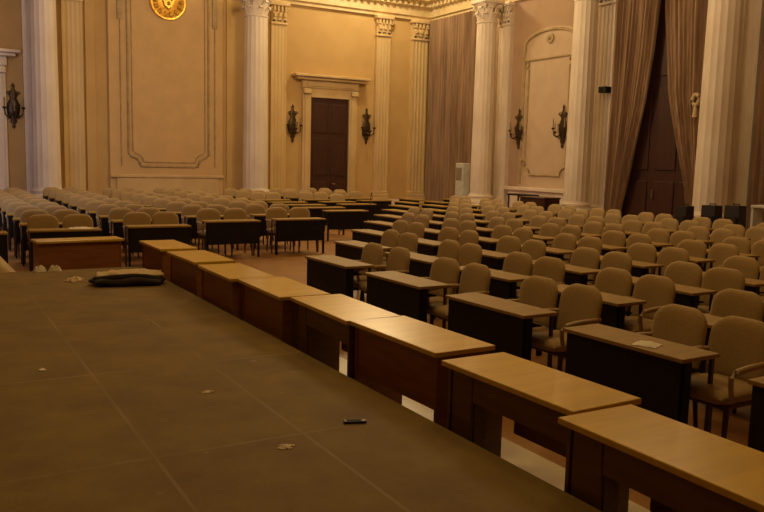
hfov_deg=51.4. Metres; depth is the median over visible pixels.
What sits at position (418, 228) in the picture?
chair
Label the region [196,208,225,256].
chair
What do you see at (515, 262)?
chair
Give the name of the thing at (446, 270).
chair
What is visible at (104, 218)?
desk
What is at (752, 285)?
desk
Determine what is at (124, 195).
chair
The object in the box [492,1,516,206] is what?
pilaster
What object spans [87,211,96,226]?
desk
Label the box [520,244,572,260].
desk
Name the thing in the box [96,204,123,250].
chair
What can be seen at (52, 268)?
paper scrap
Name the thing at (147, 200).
chair
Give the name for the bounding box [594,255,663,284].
desk
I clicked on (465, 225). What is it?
chair
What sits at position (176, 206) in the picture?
chair
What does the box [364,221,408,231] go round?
desk
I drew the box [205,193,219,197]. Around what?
chair
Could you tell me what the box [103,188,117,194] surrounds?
chair
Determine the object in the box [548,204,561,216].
chair
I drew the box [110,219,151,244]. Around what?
desk
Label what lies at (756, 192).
curtain
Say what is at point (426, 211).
chair
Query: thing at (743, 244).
chair
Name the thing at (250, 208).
chair
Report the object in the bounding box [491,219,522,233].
chair
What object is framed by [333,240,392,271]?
desk
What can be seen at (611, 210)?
chair
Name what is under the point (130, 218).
chair
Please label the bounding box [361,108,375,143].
wall sconce
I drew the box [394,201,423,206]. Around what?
desk
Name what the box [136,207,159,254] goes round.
chair
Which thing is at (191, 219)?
desk
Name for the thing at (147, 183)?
trim
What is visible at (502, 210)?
chair
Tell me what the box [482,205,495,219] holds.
chair
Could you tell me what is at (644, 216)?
chair
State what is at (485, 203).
chair
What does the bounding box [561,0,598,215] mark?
fluted column
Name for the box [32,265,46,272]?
paper scrap
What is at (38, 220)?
chair
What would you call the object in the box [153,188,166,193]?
chair
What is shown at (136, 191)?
chair
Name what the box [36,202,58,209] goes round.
chair
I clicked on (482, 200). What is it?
chair
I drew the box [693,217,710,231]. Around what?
chair
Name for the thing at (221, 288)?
wooden table
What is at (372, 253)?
chair
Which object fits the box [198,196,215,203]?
chair
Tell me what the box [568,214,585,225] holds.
chair
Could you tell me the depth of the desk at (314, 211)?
20.56 m
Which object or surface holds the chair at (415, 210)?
on the floor
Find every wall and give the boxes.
[0,0,429,198]
[491,0,599,200]
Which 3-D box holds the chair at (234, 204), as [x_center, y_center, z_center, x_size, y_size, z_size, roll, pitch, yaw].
[-3.350,-0.827,18.875,0.558,0.946,0.569,-2,8,-28]
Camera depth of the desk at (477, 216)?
19.00 m
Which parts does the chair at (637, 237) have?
backrest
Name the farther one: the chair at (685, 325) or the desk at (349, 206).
the desk at (349, 206)
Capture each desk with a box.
[0,206,1,226]
[0,231,7,263]
[1,209,7,231]
[6,213,13,250]
[12,218,19,257]
[19,222,62,265]
[27,227,101,270]
[55,199,61,204]
[69,204,76,210]
[78,208,84,213]
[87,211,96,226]
[98,215,110,236]
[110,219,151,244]
[124,224,190,266]
[174,212,181,223]
[183,215,238,249]
[201,219,260,256]
[249,213,288,248]
[252,199,290,206]
[267,201,307,207]
[270,217,325,254]
[286,197,313,200]
[286,204,325,209]
[301,199,329,203]
[305,255,373,297]
[306,206,345,234]
[317,201,355,206]
[322,209,368,240]
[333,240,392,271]
[336,203,376,229]
[345,198,372,220]
[351,229,400,243]
[356,200,391,213]
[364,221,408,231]
[364,271,450,328]
[374,214,401,222]
[382,209,407,215]
[384,252,438,318]
[388,205,421,210]
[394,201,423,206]
[398,198,426,206]
[417,238,440,255]
[419,208,445,214]
[421,204,447,213]
[423,228,439,240]
[424,201,449,209]
[428,220,442,229]
[432,214,444,221]
[445,292,557,367]
[456,266,529,298]
[458,235,498,250]
[459,213,485,219]
[472,209,481,213]
[474,219,488,227]
[476,227,492,237]
[481,249,507,269]
[512,232,554,246]
[516,218,529,225]
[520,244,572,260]
[523,225,540,234]
[531,260,600,284]
[536,284,646,355]
[563,324,719,431]
[576,241,627,255]
[581,233,601,238]
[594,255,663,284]
[625,231,643,238]
[625,239,673,251]
[626,276,716,315]
[653,252,714,274]
[655,313,722,372]
[669,236,714,247]
[698,271,763,305]
[703,249,759,271]
[748,376,763,451]
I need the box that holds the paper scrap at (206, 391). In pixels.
[200,390,213,393]
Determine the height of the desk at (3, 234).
0.740 m
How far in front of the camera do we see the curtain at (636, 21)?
22.69 m
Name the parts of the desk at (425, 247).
panel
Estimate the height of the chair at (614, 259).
0.946 m
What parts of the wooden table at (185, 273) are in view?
panel, panel, panel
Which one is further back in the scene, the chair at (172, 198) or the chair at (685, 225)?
the chair at (172, 198)
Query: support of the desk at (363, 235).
on the floor
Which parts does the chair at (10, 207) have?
backrest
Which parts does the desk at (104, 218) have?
leg, panel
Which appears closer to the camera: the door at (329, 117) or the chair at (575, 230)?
the chair at (575, 230)
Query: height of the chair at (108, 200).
0.946 m
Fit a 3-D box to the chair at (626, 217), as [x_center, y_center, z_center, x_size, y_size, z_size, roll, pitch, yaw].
[5.245,-0.416,17.216,0.569,0.946,0.558,-3,8,-32]
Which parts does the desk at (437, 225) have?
panel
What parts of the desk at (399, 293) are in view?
panel, leg, leg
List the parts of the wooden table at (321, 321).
cabinet door, panel, panel, panel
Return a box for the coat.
[88,273,165,286]
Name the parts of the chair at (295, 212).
backrest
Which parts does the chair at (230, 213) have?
backrest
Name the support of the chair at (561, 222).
on the floor
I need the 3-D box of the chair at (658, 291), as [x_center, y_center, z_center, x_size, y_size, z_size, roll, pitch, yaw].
[2.475,0.670,7.687,0.569,0.946,0.558,-2,8,-28]
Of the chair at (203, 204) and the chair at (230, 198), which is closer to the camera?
the chair at (203, 204)
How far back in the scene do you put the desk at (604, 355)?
5.60 m
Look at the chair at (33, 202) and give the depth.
17.77 m
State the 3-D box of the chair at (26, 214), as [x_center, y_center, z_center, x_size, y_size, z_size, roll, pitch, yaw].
[-6.260,-0.351,14.357,0.558,0.946,0.569,-2,8,-27]
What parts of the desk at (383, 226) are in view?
panel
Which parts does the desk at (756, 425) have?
leg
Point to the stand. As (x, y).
(756, 210)
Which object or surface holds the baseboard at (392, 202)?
attached to the wall at (320, 41)
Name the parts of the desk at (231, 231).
leg, leg, panel, leg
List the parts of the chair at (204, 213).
armrest, seat, backrest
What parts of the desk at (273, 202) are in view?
panel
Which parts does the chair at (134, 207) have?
backrest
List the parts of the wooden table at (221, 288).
panel, panel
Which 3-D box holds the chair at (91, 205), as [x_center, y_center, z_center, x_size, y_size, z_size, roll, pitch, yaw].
[-6.247,-0.735,17.530,0.558,0.946,0.569,-3,8,-33]
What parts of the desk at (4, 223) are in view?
panel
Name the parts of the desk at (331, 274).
panel, leg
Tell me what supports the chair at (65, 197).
on the floor
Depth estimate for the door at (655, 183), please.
22.22 m
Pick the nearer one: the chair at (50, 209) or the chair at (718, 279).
the chair at (718, 279)
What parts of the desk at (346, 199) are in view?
panel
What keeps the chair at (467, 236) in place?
on the floor
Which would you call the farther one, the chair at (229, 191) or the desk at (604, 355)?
the chair at (229, 191)
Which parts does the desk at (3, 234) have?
leg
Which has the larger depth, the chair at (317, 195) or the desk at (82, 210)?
the chair at (317, 195)
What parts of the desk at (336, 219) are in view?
leg, panel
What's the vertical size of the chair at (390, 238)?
0.946 m
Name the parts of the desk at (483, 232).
panel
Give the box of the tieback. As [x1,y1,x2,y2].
[691,93,700,116]
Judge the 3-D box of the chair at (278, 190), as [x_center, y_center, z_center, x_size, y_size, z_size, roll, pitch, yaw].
[-3.530,-1.812,26.977,0.558,0.946,0.569,-2,8,-29]
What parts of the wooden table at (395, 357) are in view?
panel, panel, panel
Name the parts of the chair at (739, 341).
armrest, leg, seat frame, seat, leg, backrest, armrest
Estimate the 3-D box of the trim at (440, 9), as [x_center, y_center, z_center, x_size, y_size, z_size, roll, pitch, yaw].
[10.527,-7.862,16.380,0.800,1.140,35.400,-3,8,-30]
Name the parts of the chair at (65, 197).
backrest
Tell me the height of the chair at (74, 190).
0.946 m
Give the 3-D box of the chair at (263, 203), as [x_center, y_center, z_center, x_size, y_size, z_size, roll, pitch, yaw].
[-2.909,-0.850,19.157,0.558,0.946,0.569,-3,8,-32]
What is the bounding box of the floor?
[1,220,750,509]
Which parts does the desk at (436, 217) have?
panel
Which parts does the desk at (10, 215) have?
leg, panel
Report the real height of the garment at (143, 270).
0.068 m
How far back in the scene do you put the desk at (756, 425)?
4.77 m
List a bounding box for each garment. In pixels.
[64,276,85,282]
[96,268,163,276]
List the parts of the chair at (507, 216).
backrest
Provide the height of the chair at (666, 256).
0.946 m
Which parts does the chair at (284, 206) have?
backrest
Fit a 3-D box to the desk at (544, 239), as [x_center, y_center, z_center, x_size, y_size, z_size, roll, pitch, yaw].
[2.595,0.002,14.072,0.390,0.740,1.110,-3,8,-32]
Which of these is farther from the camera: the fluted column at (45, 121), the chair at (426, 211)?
the fluted column at (45, 121)
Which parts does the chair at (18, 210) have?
backrest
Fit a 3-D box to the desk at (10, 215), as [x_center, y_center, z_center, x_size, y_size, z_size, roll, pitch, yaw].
[-7.076,-0.502,16.289,1.110,0.740,0.390,-3,8,-30]
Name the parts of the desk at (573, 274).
panel, leg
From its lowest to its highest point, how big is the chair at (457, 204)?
0.946 m
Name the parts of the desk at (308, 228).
leg, leg, panel, leg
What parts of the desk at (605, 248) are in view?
panel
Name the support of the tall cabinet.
on the floor
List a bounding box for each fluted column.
[29,0,61,197]
[240,0,271,192]
[468,0,504,208]
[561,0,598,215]
[692,0,744,218]
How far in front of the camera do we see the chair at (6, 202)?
17.44 m
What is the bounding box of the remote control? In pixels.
[343,419,366,423]
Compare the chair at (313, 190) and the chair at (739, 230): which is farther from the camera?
the chair at (313, 190)
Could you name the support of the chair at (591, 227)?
on the floor
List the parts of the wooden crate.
lid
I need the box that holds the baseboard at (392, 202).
[389,199,398,204]
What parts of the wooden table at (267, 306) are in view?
panel, panel, panel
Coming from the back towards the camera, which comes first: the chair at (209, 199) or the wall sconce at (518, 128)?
the wall sconce at (518, 128)
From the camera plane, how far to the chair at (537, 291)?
7.40 m
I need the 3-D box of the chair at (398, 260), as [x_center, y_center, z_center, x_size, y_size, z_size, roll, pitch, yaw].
[0.017,0.373,9.640,0.569,0.946,0.558,-2,8,-28]
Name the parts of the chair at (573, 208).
backrest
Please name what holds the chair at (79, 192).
on the floor
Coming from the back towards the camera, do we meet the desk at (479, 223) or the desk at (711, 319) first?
the desk at (479, 223)
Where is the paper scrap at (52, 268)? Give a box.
[48,265,61,271]
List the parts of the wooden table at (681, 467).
cabinet door, panel, panel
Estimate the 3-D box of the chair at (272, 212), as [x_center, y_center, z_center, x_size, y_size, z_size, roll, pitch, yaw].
[-2.156,-0.550,16.830,0.558,0.946,0.569,-3,8,-32]
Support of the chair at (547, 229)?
on the floor
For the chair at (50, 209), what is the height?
0.946 m
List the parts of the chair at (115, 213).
backrest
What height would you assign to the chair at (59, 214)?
0.946 m
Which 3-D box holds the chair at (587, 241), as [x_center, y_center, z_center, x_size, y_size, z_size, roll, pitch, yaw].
[2.903,0.190,11.735,0.569,0.946,0.558,-2,8,-28]
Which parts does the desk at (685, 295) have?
panel, leg, leg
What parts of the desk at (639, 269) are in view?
panel, leg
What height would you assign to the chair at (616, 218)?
0.946 m
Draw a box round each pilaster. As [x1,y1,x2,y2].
[21,0,32,193]
[60,0,85,190]
[268,0,289,191]
[370,14,394,199]
[405,19,429,206]
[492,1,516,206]
[589,0,615,208]
[730,0,763,231]
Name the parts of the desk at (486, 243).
panel, leg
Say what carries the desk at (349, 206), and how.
on the floor
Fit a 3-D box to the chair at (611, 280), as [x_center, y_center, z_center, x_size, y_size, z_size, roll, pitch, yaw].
[2.213,0.607,8.155,0.569,0.946,0.558,-2,8,-28]
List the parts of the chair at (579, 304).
seat frame, seat, armrest, leg, backrest, armrest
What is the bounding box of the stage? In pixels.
[0,266,601,511]
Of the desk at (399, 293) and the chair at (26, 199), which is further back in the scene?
the chair at (26, 199)
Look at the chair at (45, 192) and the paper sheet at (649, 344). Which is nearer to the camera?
the paper sheet at (649, 344)
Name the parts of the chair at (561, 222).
backrest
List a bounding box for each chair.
[0,196,17,230]
[0,199,23,221]
[4,188,18,192]
[5,202,30,237]
[8,189,23,193]
[12,191,29,196]
[13,206,39,256]
[17,194,35,199]
[19,210,47,263]
[22,196,42,202]
[26,214,58,269]
[28,199,49,205]
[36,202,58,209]
[43,187,57,194]
[43,205,67,214]
[48,189,64,200]
[52,209,78,221]
[54,191,71,202]
[61,193,78,205]
[62,214,92,227]
[63,187,76,190]
[68,195,87,208]
[70,189,84,192]
[76,191,91,194]
[76,198,97,213]
[84,193,99,197]
[85,201,106,215]
[91,195,108,200]
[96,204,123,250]
[102,198,120,203]
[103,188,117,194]
[108,208,138,256]
[110,190,126,197]
[113,201,133,207]
[120,192,135,199]
[122,188,135,191]
[123,204,143,248]
[123,212,150,242]
[130,194,146,201]
[131,190,144,193]
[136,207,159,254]
[140,192,155,195]
[141,196,159,204]
[152,194,166,198]
[152,199,170,207]
[152,211,178,223]
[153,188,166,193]
[162,190,176,195]
[163,196,179,201]
[166,201,192,243]
[173,191,188,197]
[176,198,192,204]
[181,205,208,249]
[185,193,201,200]
[189,201,208,243]
[194,192,206,195]
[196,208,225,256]
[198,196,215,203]
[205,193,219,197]
[206,204,226,249]
[213,198,230,206]
[218,196,233,201]
[223,188,236,195]
[223,208,252,255]
[228,201,247,209]
[233,198,250,203]
[235,190,249,198]
[245,204,270,244]
[249,201,273,240]
[250,192,264,200]
[265,192,280,198]
[265,207,294,252]
[269,188,282,194]
[269,203,294,245]
[283,190,296,198]
[289,207,317,252]
[298,192,312,201]
[305,188,316,193]
[314,192,327,198]
[320,189,332,195]
[330,194,344,200]
[334,191,347,197]
[349,191,361,197]
[353,242,382,301]
[355,246,409,301]
[380,232,417,270]
[381,229,398,260]
[392,220,407,234]
[401,212,414,224]
[407,222,424,238]
[408,207,419,216]
[414,214,428,227]
[420,208,432,219]
[421,257,459,324]
[427,263,490,324]
[429,239,459,313]
[438,227,458,241]
[442,218,458,229]
[444,211,459,220]
[446,206,459,212]
[448,202,459,206]
[449,195,459,201]
[450,198,459,203]
[458,220,475,234]
[458,243,481,265]
[459,203,471,210]
[459,207,472,215]
[459,213,474,224]
[459,230,478,247]
[460,196,469,201]
[460,199,470,204]
[478,198,489,208]
[479,199,501,208]
[480,201,492,212]
[480,202,504,213]
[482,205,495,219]
[482,207,509,218]
[485,210,499,227]
[486,212,515,225]
[488,217,504,237]
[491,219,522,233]
[491,225,511,246]
[495,235,520,253]
[496,227,532,244]
[500,251,532,293]
[506,275,557,367]
[511,201,523,212]
[512,202,536,212]
[516,256,564,298]
[517,205,529,218]
[518,206,543,217]
[521,239,545,260]
[522,209,537,224]
[525,211,553,223]
[529,215,547,234]
[531,283,602,371]
[535,217,565,231]
[539,223,559,247]
[547,225,580,240]
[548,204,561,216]
[553,233,576,263]
[554,205,575,215]
[558,209,572,223]
[563,267,632,356]
[564,236,601,255]
[565,210,588,221]
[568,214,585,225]
[568,247,599,284]
[580,216,604,228]
[582,221,602,234]
[588,251,631,286]
[590,208,604,217]
[598,223,624,237]
[601,230,625,252]
[604,213,621,223]
[605,209,620,215]
[616,233,651,250]
[621,215,639,224]
[622,219,642,232]
[624,274,675,332]
[627,243,656,272]
[637,304,706,427]
[638,212,653,221]
[642,221,663,233]
[647,228,669,248]
[654,213,672,221]
[655,247,689,275]
[660,218,678,234]
[664,261,701,287]
[667,231,695,246]
[671,220,699,233]
[676,239,706,270]
[687,226,709,246]
[690,316,763,438]
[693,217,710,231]
[698,267,744,313]
[705,228,735,248]
[706,243,739,270]
[709,288,763,320]
[712,219,732,231]
[722,224,744,236]
[722,236,750,253]
[722,255,759,279]
[745,226,763,245]
[751,240,763,266]
[759,266,763,299]
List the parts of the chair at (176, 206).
backrest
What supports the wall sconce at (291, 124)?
attached to the wall at (320, 41)
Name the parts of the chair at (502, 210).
backrest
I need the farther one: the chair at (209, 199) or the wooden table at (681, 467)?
the chair at (209, 199)
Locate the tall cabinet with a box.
[455,163,469,197]
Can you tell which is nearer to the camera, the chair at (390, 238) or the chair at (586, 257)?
the chair at (586, 257)
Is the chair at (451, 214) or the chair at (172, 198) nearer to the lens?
the chair at (451, 214)
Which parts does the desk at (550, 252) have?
panel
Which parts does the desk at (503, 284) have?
panel, leg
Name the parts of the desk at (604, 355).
panel, leg, leg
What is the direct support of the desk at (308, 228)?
on the floor
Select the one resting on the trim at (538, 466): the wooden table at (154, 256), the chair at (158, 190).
the wooden table at (154, 256)
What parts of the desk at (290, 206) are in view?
panel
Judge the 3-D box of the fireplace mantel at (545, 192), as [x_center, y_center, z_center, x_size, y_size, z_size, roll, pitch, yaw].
[5.197,-1.906,26.578,0.210,0.750,3.350,-3,8,-30]
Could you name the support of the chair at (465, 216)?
on the floor
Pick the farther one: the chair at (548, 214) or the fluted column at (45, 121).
the fluted column at (45, 121)
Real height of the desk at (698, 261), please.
0.740 m
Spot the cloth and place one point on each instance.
(4, 267)
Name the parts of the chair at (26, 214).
backrest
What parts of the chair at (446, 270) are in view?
seat, backrest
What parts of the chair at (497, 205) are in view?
backrest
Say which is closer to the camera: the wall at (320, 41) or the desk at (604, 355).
the desk at (604, 355)
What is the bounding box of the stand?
[750,205,763,226]
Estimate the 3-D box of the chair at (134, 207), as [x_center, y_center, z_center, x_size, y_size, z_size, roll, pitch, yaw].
[-5.165,-0.612,16.732,0.558,0.946,0.569,-3,8,-33]
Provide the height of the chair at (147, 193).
0.946 m
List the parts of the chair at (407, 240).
backrest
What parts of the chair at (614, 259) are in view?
backrest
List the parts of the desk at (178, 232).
leg, leg, panel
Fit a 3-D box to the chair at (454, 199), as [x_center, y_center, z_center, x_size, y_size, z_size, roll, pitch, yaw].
[1.919,-1.188,22.920,0.569,0.946,0.558,-2,8,-27]
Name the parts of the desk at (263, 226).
panel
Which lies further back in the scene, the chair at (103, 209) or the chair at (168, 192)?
the chair at (168, 192)
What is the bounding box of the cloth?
[0,256,15,272]
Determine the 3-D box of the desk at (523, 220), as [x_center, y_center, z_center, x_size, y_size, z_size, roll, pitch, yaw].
[2.965,-0.486,18.185,0.390,0.740,1.110,-3,8,-32]
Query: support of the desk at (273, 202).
on the floor
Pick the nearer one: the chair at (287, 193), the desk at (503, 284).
the desk at (503, 284)
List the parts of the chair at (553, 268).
backrest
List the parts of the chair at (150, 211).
backrest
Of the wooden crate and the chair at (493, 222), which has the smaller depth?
the chair at (493, 222)
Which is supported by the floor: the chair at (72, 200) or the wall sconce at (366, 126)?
the chair at (72, 200)
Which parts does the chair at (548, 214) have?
backrest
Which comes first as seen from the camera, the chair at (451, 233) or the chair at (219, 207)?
the chair at (451, 233)
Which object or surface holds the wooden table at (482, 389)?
on the trim at (538, 466)
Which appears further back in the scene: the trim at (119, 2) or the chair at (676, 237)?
the trim at (119, 2)
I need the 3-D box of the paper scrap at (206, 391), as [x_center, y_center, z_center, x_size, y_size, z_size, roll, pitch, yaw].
[-1.195,0.925,5.403,0.102,0.006,0.072,-5,9,-41]
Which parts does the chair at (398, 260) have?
seat, leg, armrest, backrest, armrest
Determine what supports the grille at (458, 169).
attached to the tall cabinet
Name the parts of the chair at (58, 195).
backrest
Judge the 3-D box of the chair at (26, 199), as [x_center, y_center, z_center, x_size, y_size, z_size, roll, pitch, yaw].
[-8.193,-0.927,18.720,0.558,0.946,0.569,-3,8,-32]
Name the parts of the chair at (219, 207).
backrest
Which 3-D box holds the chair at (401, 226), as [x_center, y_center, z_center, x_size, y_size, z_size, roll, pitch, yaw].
[0.138,-0.164,14.102,0.569,0.946,0.558,-3,8,-30]
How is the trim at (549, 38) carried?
attached to the wall at (531, 16)
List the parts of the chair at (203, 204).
backrest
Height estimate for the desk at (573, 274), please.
0.740 m
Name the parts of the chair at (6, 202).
backrest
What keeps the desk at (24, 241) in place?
on the floor
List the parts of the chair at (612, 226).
backrest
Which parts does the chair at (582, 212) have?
backrest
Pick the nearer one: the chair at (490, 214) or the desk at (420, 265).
the desk at (420, 265)
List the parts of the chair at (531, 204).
backrest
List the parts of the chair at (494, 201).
backrest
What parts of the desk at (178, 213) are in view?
panel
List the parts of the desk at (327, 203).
panel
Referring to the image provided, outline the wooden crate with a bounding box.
[519,196,560,210]
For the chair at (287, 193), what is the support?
on the floor
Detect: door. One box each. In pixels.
[310,97,348,191]
[621,0,684,220]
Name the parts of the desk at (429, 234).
panel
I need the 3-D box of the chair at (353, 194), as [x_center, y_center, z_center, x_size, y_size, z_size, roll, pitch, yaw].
[-0.793,-1.686,26.485,0.558,0.946,0.569,-3,8,-32]
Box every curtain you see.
[425,10,476,201]
[604,0,660,217]
[665,0,707,205]
[746,18,763,230]
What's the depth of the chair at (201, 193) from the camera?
23.43 m
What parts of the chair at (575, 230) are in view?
backrest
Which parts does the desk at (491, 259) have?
panel, leg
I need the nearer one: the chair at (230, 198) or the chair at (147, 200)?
the chair at (147, 200)
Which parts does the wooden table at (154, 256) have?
panel, panel, panel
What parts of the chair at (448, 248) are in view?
backrest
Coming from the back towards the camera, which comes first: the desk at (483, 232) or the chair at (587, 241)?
the desk at (483, 232)
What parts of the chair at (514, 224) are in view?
backrest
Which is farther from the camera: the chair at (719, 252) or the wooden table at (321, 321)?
the chair at (719, 252)
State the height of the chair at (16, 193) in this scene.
0.946 m
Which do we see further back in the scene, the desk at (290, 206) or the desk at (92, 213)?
the desk at (290, 206)
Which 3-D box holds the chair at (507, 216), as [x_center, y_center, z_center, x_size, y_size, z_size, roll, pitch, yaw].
[2.544,-0.468,17.100,0.569,0.946,0.558,-2,8,-27]
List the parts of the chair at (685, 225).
backrest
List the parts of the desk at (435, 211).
panel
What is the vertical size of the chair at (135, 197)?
0.946 m
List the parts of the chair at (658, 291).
seat, armrest, backrest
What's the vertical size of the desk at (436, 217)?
0.740 m
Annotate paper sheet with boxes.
[68,226,93,228]
[631,340,662,348]
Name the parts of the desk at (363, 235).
panel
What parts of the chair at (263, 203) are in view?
backrest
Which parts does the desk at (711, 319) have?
panel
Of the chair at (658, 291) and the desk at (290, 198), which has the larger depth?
the desk at (290, 198)
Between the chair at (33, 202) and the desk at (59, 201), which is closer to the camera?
the chair at (33, 202)
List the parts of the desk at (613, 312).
leg, panel, leg, leg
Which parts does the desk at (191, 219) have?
panel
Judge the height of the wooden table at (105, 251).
0.738 m
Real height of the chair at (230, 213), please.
0.946 m
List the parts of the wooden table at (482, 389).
cabinet door, panel, panel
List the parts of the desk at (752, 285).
panel, leg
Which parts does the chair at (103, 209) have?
backrest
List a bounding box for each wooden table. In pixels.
[30,236,123,270]
[139,240,197,281]
[166,250,234,298]
[198,263,275,319]
[238,276,329,347]
[290,294,399,379]
[350,315,494,428]
[441,352,640,457]
[558,404,763,511]
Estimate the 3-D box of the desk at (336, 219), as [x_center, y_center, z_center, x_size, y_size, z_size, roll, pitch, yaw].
[-0.917,-0.771,19.751,1.110,0.740,0.390,-3,8,-30]
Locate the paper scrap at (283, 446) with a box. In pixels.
[276,444,295,449]
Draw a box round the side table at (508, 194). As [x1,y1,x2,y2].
[507,193,538,207]
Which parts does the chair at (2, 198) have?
backrest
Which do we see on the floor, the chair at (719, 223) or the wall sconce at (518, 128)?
the chair at (719, 223)
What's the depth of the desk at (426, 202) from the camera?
24.74 m
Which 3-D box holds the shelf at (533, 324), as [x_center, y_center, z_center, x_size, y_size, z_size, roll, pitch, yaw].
[1.014,0.542,7.167,0.190,0.012,1.038,-3,8,-32]
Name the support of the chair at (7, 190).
on the floor
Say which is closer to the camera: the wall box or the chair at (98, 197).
the chair at (98, 197)
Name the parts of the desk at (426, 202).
panel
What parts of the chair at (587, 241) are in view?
backrest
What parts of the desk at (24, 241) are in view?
leg, leg, panel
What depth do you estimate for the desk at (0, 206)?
17.94 m
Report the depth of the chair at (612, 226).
14.54 m
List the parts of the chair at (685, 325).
armrest, backrest, leg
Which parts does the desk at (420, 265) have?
panel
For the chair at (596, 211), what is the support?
on the floor
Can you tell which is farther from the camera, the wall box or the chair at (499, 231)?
the wall box
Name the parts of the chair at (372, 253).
seat, backrest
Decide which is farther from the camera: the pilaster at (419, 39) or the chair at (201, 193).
the pilaster at (419, 39)
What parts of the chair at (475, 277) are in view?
leg, seat, seat frame, armrest, backrest, armrest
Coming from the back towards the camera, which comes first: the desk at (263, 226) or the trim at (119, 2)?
the trim at (119, 2)
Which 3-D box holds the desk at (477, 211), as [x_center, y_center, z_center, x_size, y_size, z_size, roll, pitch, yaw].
[2.370,-0.912,21.580,0.390,0.740,1.110,-3,8,-32]
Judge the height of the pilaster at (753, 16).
7.520 m
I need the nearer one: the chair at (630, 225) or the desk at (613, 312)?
the desk at (613, 312)
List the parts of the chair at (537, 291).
backrest, seat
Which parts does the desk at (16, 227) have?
leg, leg, panel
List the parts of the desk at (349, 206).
panel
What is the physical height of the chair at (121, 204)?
0.946 m
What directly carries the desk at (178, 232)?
on the floor
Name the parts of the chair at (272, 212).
leg, armrest, backrest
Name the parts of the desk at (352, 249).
panel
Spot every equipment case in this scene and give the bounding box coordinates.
[675,204,693,224]
[701,203,722,228]
[724,203,746,228]
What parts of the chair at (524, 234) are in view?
backrest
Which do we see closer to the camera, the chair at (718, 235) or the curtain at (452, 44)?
the chair at (718, 235)
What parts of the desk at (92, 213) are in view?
panel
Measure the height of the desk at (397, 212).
0.740 m
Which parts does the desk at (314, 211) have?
panel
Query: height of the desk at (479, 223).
0.740 m
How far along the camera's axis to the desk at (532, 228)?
15.67 m
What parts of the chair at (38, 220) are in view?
backrest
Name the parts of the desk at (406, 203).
panel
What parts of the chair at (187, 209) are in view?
backrest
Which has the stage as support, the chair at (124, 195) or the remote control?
the remote control
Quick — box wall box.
[598,86,610,92]
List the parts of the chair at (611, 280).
backrest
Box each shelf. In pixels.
[532,323,541,327]
[691,368,700,373]
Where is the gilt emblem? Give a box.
[149,0,185,20]
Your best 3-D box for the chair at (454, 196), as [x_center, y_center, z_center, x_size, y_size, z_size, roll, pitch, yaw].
[2.121,-1.428,24.948,0.569,0.946,0.558,-3,8,-32]
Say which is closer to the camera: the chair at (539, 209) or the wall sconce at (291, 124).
the chair at (539, 209)
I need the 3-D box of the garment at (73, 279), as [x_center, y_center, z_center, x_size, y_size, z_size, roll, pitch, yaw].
[-3.849,0.285,9.938,0.160,0.058,0.200,6,8,31]
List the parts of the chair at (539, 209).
backrest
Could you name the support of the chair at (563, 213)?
on the floor
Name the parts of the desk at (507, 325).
panel, leg, leg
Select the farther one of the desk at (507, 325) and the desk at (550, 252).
the desk at (550, 252)
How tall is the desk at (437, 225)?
0.740 m
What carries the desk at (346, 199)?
on the floor
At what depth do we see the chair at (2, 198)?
18.55 m
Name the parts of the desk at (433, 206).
panel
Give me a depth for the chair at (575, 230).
13.77 m
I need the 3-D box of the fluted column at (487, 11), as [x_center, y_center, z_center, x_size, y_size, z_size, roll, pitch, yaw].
[3.553,-5.050,27.787,1.034,7.520,1.034,-3,8,-30]
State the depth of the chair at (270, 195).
24.38 m
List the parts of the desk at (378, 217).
panel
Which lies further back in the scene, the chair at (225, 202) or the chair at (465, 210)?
the chair at (225, 202)
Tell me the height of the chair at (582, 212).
0.946 m
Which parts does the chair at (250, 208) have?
backrest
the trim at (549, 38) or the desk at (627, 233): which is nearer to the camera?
the desk at (627, 233)
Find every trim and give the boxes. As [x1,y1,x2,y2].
[0,48,20,190]
[84,0,97,192]
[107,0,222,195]
[110,174,223,193]
[117,0,216,167]
[226,0,231,188]
[274,0,430,20]
[292,73,370,195]
[339,357,650,511]
[428,0,521,20]
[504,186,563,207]
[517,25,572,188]
[518,27,572,183]
[546,33,553,42]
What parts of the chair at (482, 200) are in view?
backrest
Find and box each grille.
[456,167,461,179]
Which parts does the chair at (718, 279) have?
seat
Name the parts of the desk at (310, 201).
panel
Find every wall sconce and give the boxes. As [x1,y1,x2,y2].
[2,83,24,128]
[286,104,302,142]
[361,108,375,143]
[508,108,522,148]
[551,105,567,147]
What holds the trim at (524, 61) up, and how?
attached to the wall at (531, 16)
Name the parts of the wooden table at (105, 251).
panel, panel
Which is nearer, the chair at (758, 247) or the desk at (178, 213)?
the chair at (758, 247)
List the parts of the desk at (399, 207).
panel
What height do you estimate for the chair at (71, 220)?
0.946 m
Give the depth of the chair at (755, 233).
14.69 m
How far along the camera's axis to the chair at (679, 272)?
8.87 m
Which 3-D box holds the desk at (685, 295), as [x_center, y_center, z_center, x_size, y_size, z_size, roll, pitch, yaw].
[3.004,0.672,8.621,0.390,0.740,1.110,-3,8,-32]
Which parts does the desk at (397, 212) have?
panel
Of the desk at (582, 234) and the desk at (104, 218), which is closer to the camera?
the desk at (582, 234)
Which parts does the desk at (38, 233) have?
leg, leg, panel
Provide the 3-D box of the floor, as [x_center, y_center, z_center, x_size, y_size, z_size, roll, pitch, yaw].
[-2.308,0.840,10.073,30.000,0.200,35.400,-3,8,-30]
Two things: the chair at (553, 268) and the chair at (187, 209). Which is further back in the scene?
the chair at (187, 209)
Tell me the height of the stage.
0.400 m
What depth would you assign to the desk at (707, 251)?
11.76 m
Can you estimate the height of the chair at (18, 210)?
0.946 m

